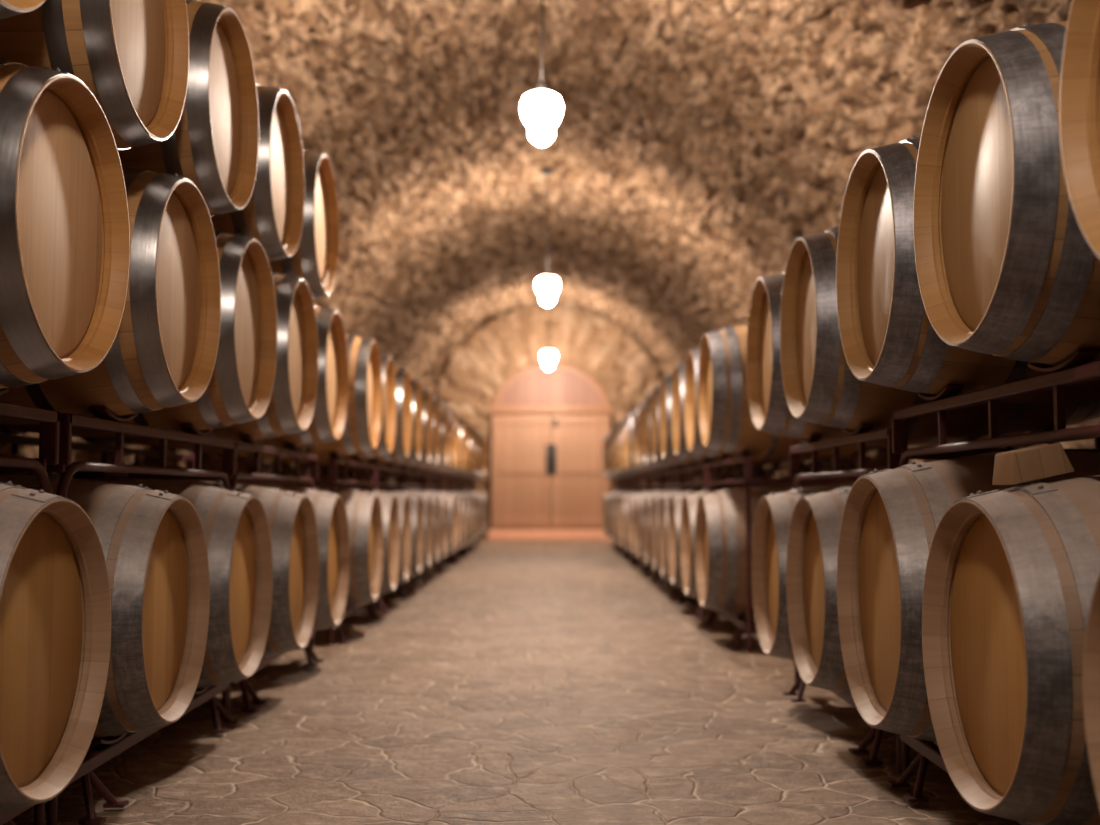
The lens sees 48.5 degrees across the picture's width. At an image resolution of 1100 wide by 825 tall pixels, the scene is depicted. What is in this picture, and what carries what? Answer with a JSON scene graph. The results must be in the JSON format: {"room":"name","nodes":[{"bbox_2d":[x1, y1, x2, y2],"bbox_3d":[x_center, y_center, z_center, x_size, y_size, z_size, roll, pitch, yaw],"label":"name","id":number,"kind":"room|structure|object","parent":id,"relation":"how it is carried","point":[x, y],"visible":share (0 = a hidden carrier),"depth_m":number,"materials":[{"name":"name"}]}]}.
{"room":"wine cellar","nodes":[
{"label":"wine cellar","id":0,"kind":"room"},
{"bbox_2d":[0,430,397,482],"bbox_3d":[-2.387,0.397,6.729,0.285,1.650,27.480,0,-4,0],"label":"wall","id":1,"kind":"structure","parent":0,"point":[208,460],"depth_m":7.19,"materials":[{"name":"stone"}]},
{"bbox_2d":[12,540,1020,824],"bbox_3d":[-0.085,1.246,6.908,4.950,0.020,28.150,0,-4,0],"label":"floor","id":2,"kind":"structure","parent":0,"point":[528,682],"depth_m":4.07,"materials":[{"name":"beige stone"}]},
{"bbox_2d":[0,388,59,824],"bbox_3d":[-1.399,0.412,1.997,0.687,0.996,1.505,0,-4,0],"label":"rack","id":3,"kind":"object","parent":2,"relation":"on","point":[49,431],"visible":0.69,"depth_m":2.70,"materials":[{"name":"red metal"}]},
{"bbox_2d":[0,481,110,811],"bbox_3d":[-1.430,0.455,2.375,0.950,0.697,0.695,0,-4,0],"label":"wine barrel","id":4,"kind":"object","parent":3,"relation":"on","point":[55,599],"visible":1,"depth_m":2.43,"materials":[{"name":"brown wood"}]},
{"bbox_2d":[0,59,129,388],"bbox_3d":[-1.402,-0.369,2.412,0.950,0.697,0.695,0,-4,0],"label":"wine barrel","id":5,"kind":"object","parent":3,"relation":"on","point":[65,228],"visible":1,"depth_m":2.40,"materials":[{"name":"brown wood"}]},
{"bbox_2d":[0,0,45,18],"bbox_3d":[-1.403,-0.983,2.070,0.950,0.697,0.695,0,-4,0],"label":"wine barrel","id":6,"kind":"object","parent":5,"relation":"on","point":[8,8],"visible":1,"depth_m":2.15,"materials":[{"name":"brown wood"}]},
{"bbox_2d":[0,407,239,824],"bbox_3d":[-1.399,0.515,3.546,0.687,0.996,1.502,0,-4,0],"label":"rack","id":7,"kind":"object","parent":2,"relation":"on","point":[109,747],"visible":0.56,"depth_m":3.27,"materials":[{"name":"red metal"}]},
{"bbox_2d":[0,474,209,738],"bbox_3d":[-1.436,0.507,3.167,0.950,0.697,0.695,0,-4,0],"label":"wine barrel","id":8,"kind":"object","parent":7,"relation":"on","point":[153,542],"visible":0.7,"depth_m":3.08,"materials":[{"name":"brown wood"}]},
{"bbox_2d":[0,167,220,424],"bbox_3d":[-1.412,-0.317,3.195,0.950,0.697,0.695,0,-4,0],"label":"wine barrel","id":9,"kind":"object","parent":7,"relation":"on","point":[163,351],"visible":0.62,"depth_m":3.08,"materials":[{"name":"brown wood"}]},
{"bbox_2d":[0,0,188,150],"bbox_3d":[-1.403,-0.932,2.858,0.950,0.697,0.695,0,-4,0],"label":"wine barrel","id":10,"kind":"object","parent":9,"relation":"on","point":[132,56],"visible":0.71,"depth_m":2.75,"materials":[{"name":"brown wood"}]},
{"bbox_2d":[5,230,276,437],"bbox_3d":[-1.417,-0.268,3.937,0.950,0.697,0.695,0,-4,0],"label":"wine barrel","id":11,"kind":"object","parent":7,"relation":"on","point":[239,389],"visible":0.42,"depth_m":3.85,"materials":[{"name":"brown wood"}]},
{"bbox_2d":[118,0,258,216],"bbox_3d":[-1.403,-0.893,3.612,0.950,0.697,0.695,0,-4,0],"label":"wine barrel","id":12,"kind":"object","parent":11,"relation":"on","point":[214,144],"visible":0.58,"depth_m":3.54,"materials":[{"name":"brown wood"}]},
{"bbox_2d":[211,84,304,260],"bbox_3d":[-1.403,-0.845,4.338,0.950,0.697,0.695,0,-4,0],"label":"wine barrel","id":13,"kind":"object","parent":11,"relation":"on","point":[273,215],"visible":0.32,"depth_m":4.32,"materials":[{"name":"brown wood"}]},
{"bbox_2d":[85,478,272,687],"bbox_3d":[-1.432,0.558,3.934,0.950,0.697,0.695,0,-4,0],"label":"wine barrel","id":14,"kind":"object","parent":7,"relation":"on","point":[235,525],"visible":0.38,"depth_m":3.88,"materials":[{"name":"brown wood"}]},
{"bbox_2d":[71,435,323,714],"bbox_3d":[-1.399,0.616,5.067,0.687,0.996,1.537,0,-4,0],"label":"rack","id":15,"kind":"object","parent":2,"relation":"on","point":[248,444],"visible":0.34,"depth_m":4.92,"materials":[{"name":"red metal"}]},
{"bbox_2d":[94,272,317,445],"bbox_3d":[-1.413,-0.219,4.665,0.950,0.697,0.695,0,-4,0],"label":"wine barrel","id":16,"kind":"object","parent":15,"relation":"on","point":[290,410],"visible":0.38,"depth_m":4.58,"materials":[{"name":"brown wood"}]},
{"bbox_2d":[269,150,338,297],"bbox_3d":[-1.403,-0.782,5.098,0.950,0.697,0.695,0,-4,0],"label":"wine barrel","id":17,"kind":"object","parent":16,"relation":"on","point":[315,259],"visible":0.24,"depth_m":5.10,"materials":[{"name":"brown wood"}]},
{"bbox_2d":[170,480,318,656],"bbox_3d":[-1.409,0.606,4.660,0.950,0.697,0.695,0,-4,0],"label":"wine barrel","id":18,"kind":"object","parent":15,"relation":"on","point":[291,517],"visible":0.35,"depth_m":4.59,"materials":[{"name":"brown wood"}]},
{"bbox_2d":[148,305,347,452],"bbox_3d":[-1.423,-0.166,5.462,0.950,0.697,0.695,0,-4,0],"label":"wine barrel","id":19,"kind":"object","parent":15,"relation":"on","point":[327,423],"visible":0.27,"depth_m":5.38,"materials":[{"name":"brown wood"}]},
{"bbox_2d":[236,482,349,631],"bbox_3d":[-1.417,0.659,5.461,0.950,0.697,0.695,0,-4,0],"label":"wine barrel","id":20,"kind":"object","parent":15,"relation":"on","point":[330,510],"visible":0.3,"depth_m":5.47,"materials":[{"name":"brown wood"}]},
{"bbox_2d":[216,452,381,643],"bbox_3d":[-1.399,0.749,7.072,0.687,0.996,1.477,0,-4,0],"label":"rack","id":21,"kind":"object","parent":2,"relation":"on","point":[332,481],"visible":0.38,"depth_m":6.78,"materials":[{"name":"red metal"}]},
{"bbox_2d":[237,335,381,459],"bbox_3d":[-1.408,-0.096,6.521,0.950,0.697,0.695,0,-4,0],"label":"wine barrel","id":22,"kind":"object","parent":21,"relation":"on","point":[362,427],"visible":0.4,"depth_m":6.35,"materials":[{"name":"brown wood"}]},
{"bbox_2d":[261,353,396,462],"bbox_3d":[-1.421,-0.047,7.252,0.950,0.697,0.695,0,-4,0],"label":"wine barrel","id":23,"kind":"object","parent":21,"relation":"on","point":[385,445],"visible":0.23,"depth_m":7.36,"materials":[{"name":"brown wood"}]},
{"bbox_2d":[284,484,382,606],"bbox_3d":[-1.428,0.742,6.706,0.950,0.697,0.695,0,-4,0],"label":"wine barrel","id":24,"kind":"object","parent":21,"relation":"on","point":[364,511],"visible":0.3,"depth_m":6.53,"materials":[{"name":"brown wood"}]},
{"bbox_2d":[322,485,399,592],"bbox_3d":[-1.421,0.791,7.436,0.950,0.697,0.695,0,-4,0],"label":"wine barrel","id":25,"kind":"object","parent":21,"relation":"on","point":[390,515],"visible":0.24,"depth_m":7.43,"materials":[{"name":"brown wood"}]},
{"bbox_2d":[281,460,409,613],"bbox_3d":[-1.399,0.850,8.591,0.687,0.996,1.485,0,-4,0],"label":"rack","id":26,"kind":"object","parent":2,"relation":"on","point":[390,468],"visible":0.34,"depth_m":8.61,"materials":[{"name":"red metal"}]},
{"bbox_2d":[299,367,411,465],"bbox_3d":[-1.412,0.004,8.031,0.950,0.697,0.695,0,-4,0],"label":"wine barrel","id":27,"kind":"object","parent":26,"relation":"on","point":[403,433],"visible":0.23,"depth_m":7.93,"materials":[{"name":"brown wood"}]},
{"bbox_2d":[320,378,422,468],"bbox_3d":[-1.415,0.054,8.766,0.950,0.695,0.695,0,-4,0],"label":"wine barrel","id":28,"kind":"object","parent":26,"relation":"on","point":[417,401],"visible":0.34,"depth_m":8.73,"materials":[{"name":"brown wood"}]},
{"bbox_2d":[346,486,411,582],"bbox_3d":[-1.437,0.843,8.220,0.950,0.697,0.695,0,-4,0],"label":"wine barrel","id":29,"kind":"object","parent":26,"relation":"on","point":[403,499],"visible":0.17,"depth_m":8.38,"materials":[{"name":"brown wood"}]},
{"bbox_2d":[364,487,423,575],"bbox_3d":[-1.426,0.893,8.959,0.950,0.695,0.695,0,-4,0],"label":"wine barrel","id":30,"kind":"object","parent":26,"relation":"on","point":[416,502],"visible":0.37,"depth_m":8.93,"materials":[{"name":"brown wood"}]},
{"bbox_2d":[324,466,429,593],"bbox_3d":[-1.399,0.951,10.110,0.687,0.996,1.480,0,-4,0],"label":"rack","id":31,"kind":"object","parent":2,"relation":"on","point":[413,472],"visible":0.3,"depth_m":10.14,"materials":[{"name":"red metal"}]},
{"bbox_2d":[337,387,432,470],"bbox_3d":[-1.415,0.106,9.544,0.950,0.695,0.695,0,-4,0],"label":"wine barrel","id":32,"kind":"object","parent":31,"relation":"on","point":[427,442],"visible":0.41,"depth_m":9.48,"materials":[{"name":"brown wood"}]},
{"bbox_2d":[357,395,440,471],"bbox_3d":[-1.418,0.154,10.278,0.950,0.695,0.695,0,-4,0],"label":"wine barrel","id":33,"kind":"object","parent":31,"relation":"on","point":[435,457],"visible":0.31,"depth_m":10.36,"materials":[{"name":"brown wood"}]},
{"bbox_2d":[385,488,432,568],"bbox_3d":[-1.433,0.945,9.743,0.950,0.695,0.695,0,-4,0],"label":"wine barrel","id":34,"kind":"object","parent":31,"relation":"on","point":[427,500],"visible":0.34,"depth_m":9.88,"materials":[{"name":"brown wood"}]},
{"bbox_2d":[394,488,440,563],"bbox_3d":[-1.434,0.993,10.476,0.950,0.695,0.695,0,-4,0],"label":"wine barrel","id":35,"kind":"object","parent":31,"relation":"on","point":[435,497],"visible":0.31,"depth_m":10.61,"materials":[{"name":"brown wood"}]},
{"bbox_2d":[357,469,444,579],"bbox_3d":[-1.399,1.052,11.626,0.687,0.996,1.481,0,-4,0],"label":"rack","id":36,"kind":"object","parent":2,"relation":"on","point":[432,474],"visible":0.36,"depth_m":11.65,"materials":[{"name":"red metal"}]},
{"bbox_2d":[378,402,448,473],"bbox_3d":[-1.409,0.206,11.060,0.950,0.695,0.695,0,-4,0],"label":"wine barrel","id":37,"kind":"object","parent":36,"relation":"on","point":[444,449],"visible":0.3,"depth_m":10.97,"materials":[{"name":"brown wood"}]},
{"bbox_2d":[380,407,455,474],"bbox_3d":[-1.406,0.255,11.788,0.950,0.695,0.695,0,-4,0],"label":"wine barrel","id":38,"kind":"object","parent":36,"relation":"on","point":[452,428],"visible":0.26,"depth_m":11.76,"materials":[{"name":"brown wood"}]},
{"bbox_2d":[410,489,447,558],"bbox_3d":[-1.436,1.046,11.264,0.950,0.695,0.695,0,-4,0],"label":"wine barrel","id":39,"kind":"object","parent":36,"relation":"on","point":[443,498],"visible":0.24,"depth_m":11.35,"materials":[{"name":"brown wood"}]},
{"bbox_2d":[417,489,455,554],"bbox_3d":[-1.419,1.094,11.992,0.950,0.695,0.695,0,-4,0],"label":"wine barrel","id":40,"kind":"object","parent":36,"relation":"on","point":[450,497],"visible":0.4,"depth_m":11.91,"materials":[{"name":"brown wood"}]},
{"bbox_2d":[379,472,455,569],"bbox_3d":[-1.399,1.153,13.141,0.687,0.996,1.488,0,-4,0],"label":"rack","id":41,"kind":"object","parent":2,"relation":"on","point":[449,479],"visible":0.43,"depth_m":13.16,"materials":[{"name":"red metal"}]},
{"bbox_2d":[397,413,459,475],"bbox_3d":[-1.418,0.307,12.571,0.950,0.695,0.695,0,-4,0],"label":"wine barrel","id":42,"kind":"object","parent":41,"relation":"on","point":[457,420],"visible":0.17,"depth_m":12.74,"materials":[{"name":"brown wood"}]},
{"bbox_2d":[406,417,465,476],"bbox_3d":[-1.413,0.355,13.299,0.950,0.695,0.695,0,-4,0],"label":"wine barrel","id":43,"kind":"object","parent":41,"relation":"on","point":[462,422],"visible":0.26,"depth_m":13.24,"materials":[{"name":"brown wood"}]},
{"bbox_2d":[425,489,459,550],"bbox_3d":[-1.434,1.147,12.780,0.950,0.695,0.695,0,-4,0],"label":"wine barrel","id":44,"kind":"object","parent":41,"relation":"on","point":[457,500],"visible":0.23,"depth_m":12.99,"materials":[{"name":"brown wood"}]},
{"bbox_2d":[430,489,464,547],"bbox_3d":[-1.431,1.195,13.511,0.950,0.695,0.695,0,-4,0],"label":"wine barrel","id":45,"kind":"object","parent":41,"relation":"on","point":[461,496],"visible":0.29,"depth_m":13.52,"materials":[{"name":"brown wood"}]},
{"bbox_2d":[398,475,464,561],"bbox_3d":[-1.399,1.253,14.650,0.687,0.996,1.486,0,-4,0],"label":"rack","id":46,"kind":"object","parent":2,"relation":"on","point":[456,478],"visible":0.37,"depth_m":14.90,"materials":[{"name":"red metal"}]},
{"bbox_2d":[415,422,468,477],"bbox_3d":[-1.427,0.407,14.082,0.950,0.695,0.695,0,-4,0],"label":"wine barrel","id":47,"kind":"object","parent":46,"relation":"on","point":[466,423],"visible":0.1,"depth_m":14.27,"materials":[{"name":"brown wood"}]},
{"bbox_2d":[426,425,473,478],"bbox_3d":[-1.412,0.456,14.810,0.950,0.695,0.695,0,-4,0],"label":"wine barrel","id":48,"kind":"object","parent":46,"relation":"on","point":[470,428],"visible":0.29,"depth_m":14.72,"materials":[{"name":"brown wood"}]},
{"bbox_2d":[432,489,469,544],"bbox_3d":[-1.428,1.247,14.290,0.950,0.695,0.695,0,-4,0],"label":"wine barrel","id":49,"kind":"object","parent":46,"relation":"on","point":[466,496],"visible":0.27,"depth_m":14.28,"materials":[{"name":"brown wood"}]},
{"bbox_2d":[447,490,474,541],"bbox_3d":[-1.416,1.295,15.019,0.950,0.695,0.695,0,-4,0],"label":"wine barrel","id":50,"kind":"object","parent":46,"relation":"on","point":[471,496],"visible":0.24,"depth_m":14.98,"materials":[{"name":"brown wood"}]},
{"bbox_2d":[415,477,471,554],"bbox_3d":[-1.399,1.353,16.163,0.687,0.996,1.497,0,-4,0],"label":"rack","id":51,"kind":"object","parent":2,"relation":"on","point":[464,479],"visible":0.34,"depth_m":16.21,"materials":[{"name":"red metal"}]},
{"bbox_2d":[453,429,477,477],"bbox_3d":[-1.413,0.507,15.588,0.950,0.695,0.695,0,-4,0],"label":"wine barrel","id":52,"kind":"object","parent":51,"relation":"on","point":[474,430],"visible":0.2,"depth_m":15.71,"materials":[{"name":"brown wood"}]},
{"bbox_2d":[625,474,691,563],"bbox_3d":[1.246,1.232,14.342,0.687,0.996,1.480,0,-4,0],"label":"rack","id":53,"kind":"object","parent":2,"relation":"on","point":[632,477],"visible":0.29,"depth_m":14.56,"materials":[{"name":"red metal"}]},
{"bbox_2d":[615,490,642,542],"bbox_3d":[1.272,1.276,14.708,0.950,0.695,0.695,0,-4,0],"label":"wine barrel","id":54,"kind":"object","parent":53,"relation":"on","point":[617,495],"visible":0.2,"depth_m":14.67,"materials":[{"name":"brown wood"}]},
{"bbox_2d":[618,420,678,477],"bbox_3d":[1.259,0.389,13.811,0.950,0.695,0.695,0,-4,0],"label":"wine barrel","id":55,"kind":"object","parent":53,"relation":"on","point":[620,466],"visible":0.19,"depth_m":13.85,"materials":[{"name":"orange wood"}]},
{"bbox_2d":[632,472,704,571],"bbox_3d":[1.246,1.132,12.828,0.687,0.996,1.483,0,-4,0],"label":"rack","id":56,"kind":"object","parent":2,"relation":"on","point":[642,476],"visible":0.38,"depth_m":12.92,"materials":[{"name":"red metal"}]},
{"bbox_2d":[621,489,656,548],"bbox_3d":[1.254,1.176,13.195,0.950,0.695,0.695,0,-4,0],"label":"wine barrel","id":57,"kind":"object","parent":56,"relation":"on","point":[624,496],"visible":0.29,"depth_m":13.14,"materials":[{"name":"brown wood"}]},
{"bbox_2d":[626,489,660,551],"bbox_3d":[1.269,1.127,12.459,0.950,0.695,0.695,0,-4,0],"label":"wine barrel","id":58,"kind":"object","parent":56,"relation":"on","point":[629,496],"visible":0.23,"depth_m":12.59,"materials":[{"name":"brown wood"}]},
{"bbox_2d":[622,416,686,476],"bbox_3d":[1.257,0.337,13.027,0.950,0.695,0.695,0,-4,0],"label":"wine barrel","id":59,"kind":"object","parent":56,"relation":"on","point":[624,462],"visible":0.19,"depth_m":13.13,"materials":[{"name":"orange wood"}]},
{"bbox_2d":[626,411,692,475],"bbox_3d":[1.257,0.288,12.296,0.950,0.695,0.695,0,-4,0],"label":"wine barrel","id":60,"kind":"object","parent":56,"relation":"on","point":[629,422],"visible":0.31,"depth_m":12.17,"materials":[{"name":"orange wood"}]},
{"bbox_2d":[643,469,731,582],"bbox_3d":[1.246,1.031,11.313,0.687,0.996,1.475,0,-4,0],"label":"rack","id":61,"kind":"object","parent":2,"relation":"on","point":[655,474],"visible":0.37,"depth_m":11.33,"materials":[{"name":"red metal"}]},
{"bbox_2d":[631,489,668,555],"bbox_3d":[1.268,1.075,11.677,0.950,0.695,0.695,0,-4,0],"label":"wine barrel","id":62,"kind":"object","parent":61,"relation":"on","point":[634,497],"visible":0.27,"depth_m":11.85,"materials":[{"name":"brown wood"}]},
{"bbox_2d":[636,489,675,560],"bbox_3d":[1.265,1.027,10.948,0.950,0.695,0.695,0,-4,0],"label":"wine barrel","id":63,"kind":"object","parent":61,"relation":"on","point":[640,498],"visible":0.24,"depth_m":10.93,"materials":[{"name":"brown wood"}]},
{"bbox_2d":[633,405,713,474],"bbox_3d":[1.276,0.237,11.513,0.950,0.695,0.695,0,-4,0],"label":"wine barrel","id":64,"kind":"object","parent":61,"relation":"on","point":[636,409],"visible":0.18,"depth_m":11.61,"materials":[{"name":"orange wood"}]},
{"bbox_2d":[638,399,721,472],"bbox_3d":[1.274,0.188,10.778,0.950,0.695,0.695,0,-4,0],"label":"wine barrel","id":65,"kind":"object","parent":61,"relation":"on","point":[641,406],"visible":0.18,"depth_m":10.94,"materials":[{"name":"orange wood"}]},
{"bbox_2d":[656,465,761,597],"bbox_3d":[1.246,0.930,9.795,0.687,0.996,1.477,0,-4,0],"label":"rack","id":66,"kind":"object","parent":2,"relation":"on","point":[670,470],"visible":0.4,"depth_m":9.84,"materials":[{"name":"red metal"}]},
{"bbox_2d":[643,488,691,565],"bbox_3d":[1.270,0.974,10.159,0.950,0.695,0.695,0,-4,0],"label":"wine barrel","id":67,"kind":"object","parent":66,"relation":"on","point":[648,497],"visible":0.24,"depth_m":10.15,"materials":[{"name":"brown wood"}]},
{"bbox_2d":[651,488,698,571],"bbox_3d":[1.276,0.926,9.428,0.950,0.695,0.695,0,-4,0],"label":"wine barrel","id":68,"kind":"object","parent":66,"relation":"on","point":[656,498],"visible":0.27,"depth_m":9.60,"materials":[{"name":"brown wood"}]},
{"bbox_2d":[643,392,734,471],"bbox_3d":[1.262,0.136,9.998,0.950,0.695,0.695,0,-4,0],"label":"wine barrel","id":69,"kind":"object","parent":66,"relation":"on","point":[648,397],"visible":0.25,"depth_m":9.96,"materials":[{"name":"orange wood"}]},
{"bbox_2d":[651,384,743,469],"bbox_3d":[1.263,0.088,9.270,0.950,0.695,0.695,0,-4,0],"label":"wine barrel","id":70,"kind":"object","parent":66,"relation":"on","point":[655,434],"visible":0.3,"depth_m":9.23,"materials":[{"name":"brown wood"}]},
{"bbox_2d":[674,459,803,618],"bbox_3d":[1.246,0.829,8.274,0.687,0.996,1.484,0,-4,0],"label":"rack","id":71,"kind":"object","parent":2,"relation":"on","point":[692,466],"visible":0.33,"depth_m":8.36,"materials":[{"name":"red metal"}]},
{"bbox_2d":[658,487,716,578],"bbox_3d":[1.267,0.873,8.642,0.950,0.697,0.695,0,-4,0],"label":"wine barrel","id":72,"kind":"object","parent":71,"relation":"on","point":[664,500],"visible":0.19,"depth_m":8.80,"materials":[{"name":"brown wood"}]},
{"bbox_2d":[667,486,735,587],"bbox_3d":[1.262,0.824,7.904,0.950,0.697,0.695,0,-4,0],"label":"wine barrel","id":73,"kind":"object","parent":71,"relation":"on","point":[675,502],"visible":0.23,"depth_m":7.89,"materials":[{"name":"brown wood"}]},
{"bbox_2d":[659,374,765,467],"bbox_3d":[1.260,0.035,8.492,0.950,0.697,0.695,0,-4,0],"label":"wine barrel","id":74,"kind":"object","parent":71,"relation":"on","point":[665,423],"visible":0.17,"depth_m":8.40,"materials":[{"name":"orange wood"}]},
{"bbox_2d":[671,362,788,464],"bbox_3d":[1.274,-0.014,7.758,0.950,0.697,0.695,0,-4,0],"label":"wine barrel","id":75,"kind":"object","parent":71,"relation":"on","point":[680,447],"visible":0.19,"depth_m":7.69,"materials":[{"name":"orange wood"}]},
{"bbox_2d":[700,450,870,651],"bbox_3d":[1.246,0.728,6.755,0.687,0.996,1.481,0,-4,0],"label":"rack","id":76,"kind":"object","parent":2,"relation":"on","point":[747,481],"visible":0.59,"depth_m":6.13,"materials":[{"name":"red metal"}]},
{"bbox_2d":[680,485,757,597],"bbox_3d":[1.263,0.772,7.120,0.950,0.697,0.695,0,-4,0],"label":"wine barrel","id":77,"kind":"object","parent":76,"relation":"on","point":[689,503],"visible":0.2,"depth_m":7.19,"materials":[{"name":"brown wood"}]},
{"bbox_2d":[684,348,823,461],"bbox_3d":[1.273,-0.066,6.976,0.950,0.697,0.695,0,-4,0],"label":"wine barrel","id":78,"kind":"object","parent":76,"relation":"on","point":[692,428],"visible":0.12,"depth_m":6.93,"materials":[{"name":"orange wood"}]},
{"bbox_2d":[695,484,821,615],"bbox_3d":[1.265,0.723,6.386,0.950,0.697,0.695,0,-4,0],"label":"wine barrel","id":79,"kind":"object","parent":76,"relation":"on","point":[720,522],"visible":0.37,"depth_m":6.16,"materials":[{"name":"brown wood"}]},
{"bbox_2d":[698,326,886,457],"bbox_3d":[1.265,-0.115,6.241,0.950,0.697,0.695,0,-4,0],"label":"wine barrel","id":80,"kind":"object","parent":76,"relation":"on","point":[726,424],"visible":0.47,"depth_m":6.02,"materials":[{"name":"orange wood"}]},
{"bbox_2d":[783,423,1099,772],"bbox_3d":[1.246,0.556,4.155,0.687,0.996,1.450,0,-4,0],"label":"rack","id":81,"kind":"object","parent":2,"relation":"on","point":[862,435],"visible":0.29,"depth_m":3.92,"materials":[{"name":"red metal"}]},
{"bbox_2d":[752,481,854,660],"bbox_3d":[1.265,0.598,4.505,0.950,0.697,0.695,0,-4,0],"label":"wine barrel","id":82,"kind":"object","parent":81,"relation":"on","point":[774,511],"visible":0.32,"depth_m":4.55,"materials":[{"name":"brown wood"}]},
{"bbox_2d":[786,486,851,694],"bbox_3d":[1.265,0.551,3.802,0.950,0.697,0.695,0,-4,0],"label":"wine barrel","id":83,"kind":"object","parent":81,"relation":"on","point":[815,525],"visible":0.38,"depth_m":3.82,"materials":[{"name":"brown wood"}]},
{"bbox_2d":[746,271,984,445],"bbox_3d":[1.265,-0.222,4.630,0.950,0.697,0.695,0,-4,0],"label":"wine barrel","id":84,"kind":"object","parent":81,"relation":"on","point":[769,409],"visible":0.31,"depth_m":4.56,"materials":[{"name":"orange wood"}]},
{"bbox_2d":[780,226,1099,436],"bbox_3d":[1.265,-0.269,3.910,0.950,0.697,0.695,0,-4,0],"label":"wine barrel","id":85,"kind":"object","parent":81,"relation":"on","point":[820,386],"visible":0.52,"depth_m":3.74,"materials":[{"name":"orange wood"}]},
{"bbox_2d":[887,349,1099,824],"bbox_3d":[1.246,0.434,2.675,0.687,1.043,1.469,0,-4,0],"label":"rack","id":86,"kind":"object","parent":2,"relation":"on","point":[1077,369],"visible":0.66,"depth_m":2.80,"materials":[{"name":"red metal"}]},
{"bbox_2d":[836,136,1099,403],"bbox_3d":[1.266,-0.371,3.092,0.950,0.697,0.695,0,-4,0],"label":"wine barrel","id":87,"kind":"object","parent":86,"relation":"on","point":[889,339],"visible":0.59,"depth_m":2.99,"materials":[{"name":"orange wood"}]},
{"bbox_2d":[837,451,1099,741],"bbox_3d":[1.259,0.464,3.036,0.950,0.742,0.740,0,-4,0],"label":"wine barrel","id":88,"kind":"object","parent":86,"relation":"on","point":[891,518],"visible":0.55,"depth_m":2.96,"materials":[{"name":"brown wood"}]},
{"bbox_2d":[913,20,1099,365],"bbox_3d":[1.261,-0.418,2.359,0.950,0.697,0.695,0,-4,0],"label":"wine barrel","id":89,"kind":"object","parent":86,"relation":"on","point":[1006,267],"visible":0.91,"depth_m":2.25,"materials":[{"name":"orange wood"}]},
{"bbox_2d":[922,475,1099,824],"bbox_3d":[1.265,0.452,2.311,0.950,0.697,0.695,0,-4,0],"label":"wine barrel","id":90,"kind":"object","parent":86,"relation":"on","point":[1012,574],"visible":0.98,"depth_m":2.21,"materials":[{"name":"brown wood"}]},
{"bbox_2d":[992,444,1073,484],"bbox_3d":[0.922,0.099,2.333,0.136,0.078,0.065,1,-4,-15],"label":"chock","id":91,"kind":"object","parent":90,"relation":"on","point":[1036,462],"visible":1,"depth_m":2.31,"materials":[{"name":"brown wood"}]},
{"bbox_3d":[1.246,0.340,1.258,0.687,1.042,1.314,0,-4,0],"label":"rack","id":92,"kind":"object","parent":2,"relation":"on","visible":0},
{"bbox_2d":[1059,0,1099,258],"bbox_3d":[1.265,-0.468,1.610,0.950,0.697,0.695,0,-4,0],"label":"wine barrel","id":93,"kind":"object","parent":92,"relation":"on","point":[1079,105],"visible":1,"depth_m":1.87,"materials":[{"name":"brown wood"}]},
{"bbox_2d":[1083,574,1099,808],"bbox_3d":[1.265,0.400,1.527,0.950,0.697,0.695,0,-4,0],"label":"wine barrel","id":94,"kind":"object","parent":92,"relation":"on","point":[1091,658],"visible":1,"depth_m":1.80,"materials":[{"name":"brown wood"}]},
{"bbox_2d":[410,303,686,539],"bbox_3d":[-0.070,0.048,20.482,4.980,4.170,0.192,0,-4,0],"label":"wall","id":95,"kind":"structure","parent":0,"point":[468,373],"depth_m":20.54,"materials":[{"name":"stone"}]},
{"bbox_2d":[488,530,612,539],"bbox_3d":[0.020,2.051,20.469,2.100,0.170,0.220,0,-4,0],"label":"step","id":96,"kind":"structure","parent":95,"relation":"attached to","point":[492,534],"depth_m":20.36,"materials":[{"name":"wood"}]},
{"bbox_2d":[485,361,615,539],"bbox_3d":[0.020,0.618,20.680,2.215,3.058,0.450,0,-4,0],"label":"trim","id":97,"kind":"structure","parent":95,"relation":"attached to","point":[538,362],"depth_m":20.66,"materials":[{"name":"stone"}]},
{"bbox_2d":[490,362,612,529],"bbox_3d":[0.020,0.563,20.702,2.090,2.831,0.152,0,-4,0],"label":"door","id":98,"kind":"structure","parent":95,"relation":"in","point":[524,459],"depth_m":20.71,"materials":[{"name":"brown wood"}]},
{"bbox_2d":[198,0,1071,380],"bbox_3d":[-0.057,-1.656,6.880,4.922,2.466,27.511,0,-4,0],"label":"ceiling","id":99,"kind":"structure","parent":0,"point":[690,150],"depth_m":9.51,"materials":[{"name":"stone"}]},
{"bbox_2d":[521,0,561,145],"bbox_3d":[-0.045,-2.103,6.554,0.218,1.365,0.218,0,-4,0],"label":"pendant lamp","id":100,"kind":"object","parent":99,"relation":"hanging from","point":[541,109],"visible":1,"depth_m":6.45,"materials":[{"name":"white glass"}]},
{"bbox_2d":[536,168,558,305],"bbox_3d":[-0.025,-1.735,12.092,0.218,1.365,0.218,0,-4,0],"label":"pendant lamp","id":101,"kind":"object","parent":99,"relation":"hanging from","point":[547,286],"visible":1,"depth_m":12.00,"materials":[{"name":"white glass"}]},
{"bbox_2d":[542,305,555,368],"bbox_3d":[-0.020,-1.314,19.029,0.218,1.285,0.218,0,-4,0],"label":"pendant lamp","id":102,"kind":"object","parent":99,"relation":"hanging from","point":[548,357],"visible":0.82,"depth_m":18.93,"materials":[{"name":"white glass"}]},
{"bbox_2d":[685,418,1099,484],"bbox_3d":[2.269,0.397,6.729,0.295,1.650,27.480,0,-4,0],"label":"wall","id":103,"kind":"structure","parent":0,"point":[878,457],"depth_m":8.35,"materials":[{"name":"stone"}]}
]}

